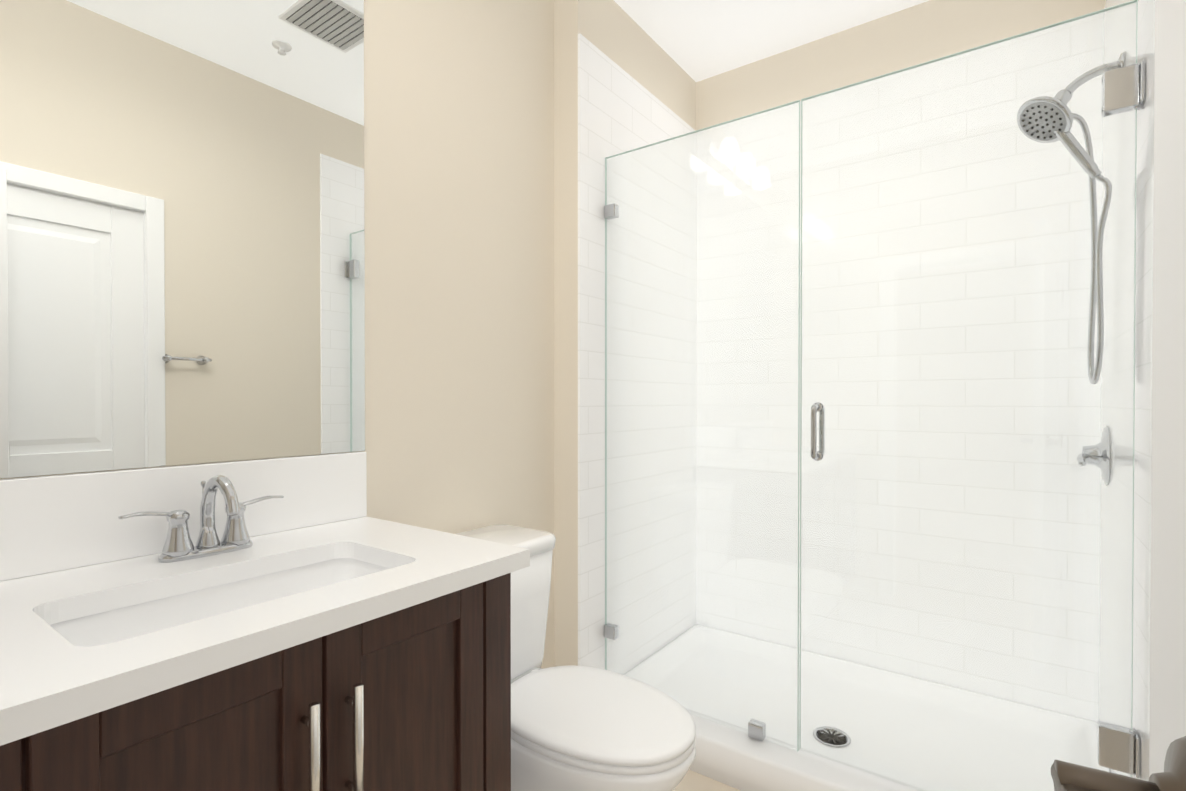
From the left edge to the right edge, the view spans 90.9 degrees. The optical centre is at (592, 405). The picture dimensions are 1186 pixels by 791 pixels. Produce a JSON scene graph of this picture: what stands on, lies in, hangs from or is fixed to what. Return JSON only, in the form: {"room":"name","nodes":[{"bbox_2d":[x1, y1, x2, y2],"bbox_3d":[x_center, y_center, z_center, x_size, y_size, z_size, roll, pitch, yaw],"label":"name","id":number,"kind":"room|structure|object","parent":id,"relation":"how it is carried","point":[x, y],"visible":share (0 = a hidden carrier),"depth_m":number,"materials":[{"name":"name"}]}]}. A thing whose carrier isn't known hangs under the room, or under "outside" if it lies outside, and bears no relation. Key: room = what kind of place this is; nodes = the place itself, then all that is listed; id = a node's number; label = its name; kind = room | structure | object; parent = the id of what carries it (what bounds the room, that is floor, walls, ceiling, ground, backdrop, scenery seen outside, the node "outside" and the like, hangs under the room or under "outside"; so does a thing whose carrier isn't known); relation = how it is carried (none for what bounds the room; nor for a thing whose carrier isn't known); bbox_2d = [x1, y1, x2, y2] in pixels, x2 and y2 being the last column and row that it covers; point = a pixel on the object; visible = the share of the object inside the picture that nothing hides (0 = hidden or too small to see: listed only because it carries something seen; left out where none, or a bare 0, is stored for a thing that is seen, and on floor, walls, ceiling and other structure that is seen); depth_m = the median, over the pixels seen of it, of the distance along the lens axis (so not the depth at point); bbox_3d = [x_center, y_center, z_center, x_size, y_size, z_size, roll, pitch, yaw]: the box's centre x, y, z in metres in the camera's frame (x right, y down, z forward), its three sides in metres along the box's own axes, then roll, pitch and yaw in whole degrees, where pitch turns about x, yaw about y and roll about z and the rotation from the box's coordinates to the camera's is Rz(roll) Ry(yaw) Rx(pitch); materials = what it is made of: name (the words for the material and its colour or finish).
{"room":"bathroom","nodes":[
{"label":"bathroom","id":0,"kind":"room"},
{"bbox_2d":[0,0,554,668],"bbox_3d":[-0.822,-0.188,1.348,0.126,2.800,2.149,0,1,36],"label":"wall","id":1,"kind":"structure","parent":0,"point":[182,264],"depth_m":1.38,"materials":[{"name":"beige paint"}]},
{"bbox_2d":[554,0,695,665],"bbox_3d":[0.169,-0.198,2.626,0.230,2.800,1.083,0,1,36],"label":"wall","id":2,"kind":"structure","parent":0,"point":[616,33],"depth_m":2.16,"materials":[{"name":"beige paint"}]},
{"bbox_2d":[578,33,696,674],"bbox_3d":[0.231,-0.122,2.507,0.010,2.450,0.963,0,1,36],"label":"shower wall tile","id":3,"kind":"structure","parent":2,"relation":"attached to","point":[620,110],"depth_m":2.41,"materials":[{"name":"white tile"}]},
{"bbox_2d":[674,770,739,790],"bbox_3d":[-0.153,1.267,0.745,2.000,0.100,4.600,0,1,36],"label":"floor","id":4,"kind":"structure","parent":0,"point":[692,781],"depth_m":1.86,"materials":[{"name":"beige tile"}]},
{"bbox_2d":[0,452,529,790],"bbox_3d":[-0.726,0.671,0.871,0.605,1.090,1.232,0,1,36],"label":"bathroom vanity","id":5,"kind":"object","parent":4,"relation":"on","point":[302,623],"visible":1,"depth_m":0.98,"materials":[{"name":"brown"}]},
{"bbox_2d":[118,475,283,562],"bbox_3d":[-0.729,0.214,1.136,0.154,0.160,0.287,0,1,36],"label":"faucet","id":6,"kind":"object","parent":5,"relation":"on","point":[236,545],"depth_m":1.15,"materials":[{"name":"silver metal"}]},
{"bbox_2d":[50,558,388,646],"bbox_3d":[-0.580,0.405,0.990,0.328,0.150,0.565,0,1,36],"label":"sink","id":7,"kind":"object","parent":5,"relation":"in","point":[115,621],"depth_m":1.05,"materials":[{"name":"white ceramic"}]},
{"bbox_2d":[456,525,695,790],"bbox_3d":[-0.117,0.800,1.519,0.811,0.822,0.456,0,1,36],"label":"toilet","id":8,"kind":"object","parent":4,"relation":"on","point":[580,728],"visible":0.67,"depth_m":1.37,"materials":[{"name":"white ceramic"}]},
{"bbox_2d":[624,624,1109,790],"bbox_3d":[0.864,1.144,2.091,1.511,0.125,0.887,0,1,36],"label":"shower pan","id":9,"kind":"object","parent":4,"relation":"on","point":[738,759],"depth_m":2.04,"materials":[{"name":"white plastic"}]},
{"bbox_2d":[604,0,1144,790],"bbox_3d":[0.662,0.068,1.804,1.514,2.029,0.109,0,1,36],"label":"shower enclosure","id":10,"kind":"object","parent":9,"relation":"on","point":[1122,92],"visible":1,"depth_m":1.65,"materials":[{"name":"clear glass"}]},
{"bbox_2d":[614,0,928,81],"bbox_3d":[-0.153,-1.633,0.722,2.000,0.100,4.600,0,1,36],"label":"ceiling","id":11,"kind":"structure","parent":0,"point":[697,40],"depth_m":2.44,"materials":[{"name":"white paint"}]},
{"bbox_2d":[696,0,1105,129],"bbox_3d":[1.215,-0.196,2.462,1.655,2.800,0.120,0,1,36],"label":"wall","id":12,"kind":"structure","parent":0,"point":[929,30],"depth_m":2.42,"materials":[{"name":"beige paint"}]},
{"bbox_2d":[696,12,1103,722],"bbox_3d":[1.128,-0.121,2.445,1.515,2.450,0.010,0,1,36],"label":"tiled wall","id":13,"kind":"structure","parent":12,"relation":"attached to","point":[994,86],"depth_m":2.33,"materials":[{"name":"white tile"}]},
{"bbox_3d":[-0.426,-1.200,-0.200,0.800,0.750,0.120,0,1,36],"label":"lintel","id":14,"kind":"object","parent":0,"visible":0},
{"bbox_3d":[-0.422,0.170,-0.183,0.920,2.110,0.135,0,1,36],"label":"door frame","id":15,"kind":"structure","parent":14,"relation":"attached to","visible":0},
{"bbox_2d":[1051,0,1185,790],"bbox_3d":[0.134,0.203,-0.021,0.140,2.020,0.797,0,1,29],"label":"entry door","id":16,"kind":"structure","parent":15,"relation":"attached to","point":[1167,756],"depth_m":0.30,"materials":[{"name":"white paint"}]},
{"bbox_3d":[1.291,-0.187,1.259,0.120,2.800,1.739,0,1,36],"label":"wall","id":17,"kind":"structure","parent":0,"visible":0},
{"bbox_2d":[1099,0,1154,780],"bbox_3d":[1.466,-0.115,1.612,0.010,2.450,0.963,0,1,36],"label":"shower wall tile","id":18,"kind":"structure","parent":17,"relation":"attached to","point":[1143,380],"depth_m":1.51,"materials":[{"name":"white tile"}]},
{"bbox_2d":[1017,52,1124,383],"bbox_3d":[1.373,-0.518,1.691,0.238,0.909,0.239,0,1,36],"label":"shower head","id":19,"kind":"object","parent":18,"relation":"attached to","point":[1048,117],"depth_m":1.67},
{"bbox_2d":[1076,426,1110,485],"bbox_3d":[1.590,0.159,1.863,0.081,0.190,0.221,0,1,36],"label":"shower valve","id":20,"kind":"object","parent":18,"relation":"attached to","point":[1090,452],"depth_m":1.83,"materials":[{"name":"silver metal"}]}
]}

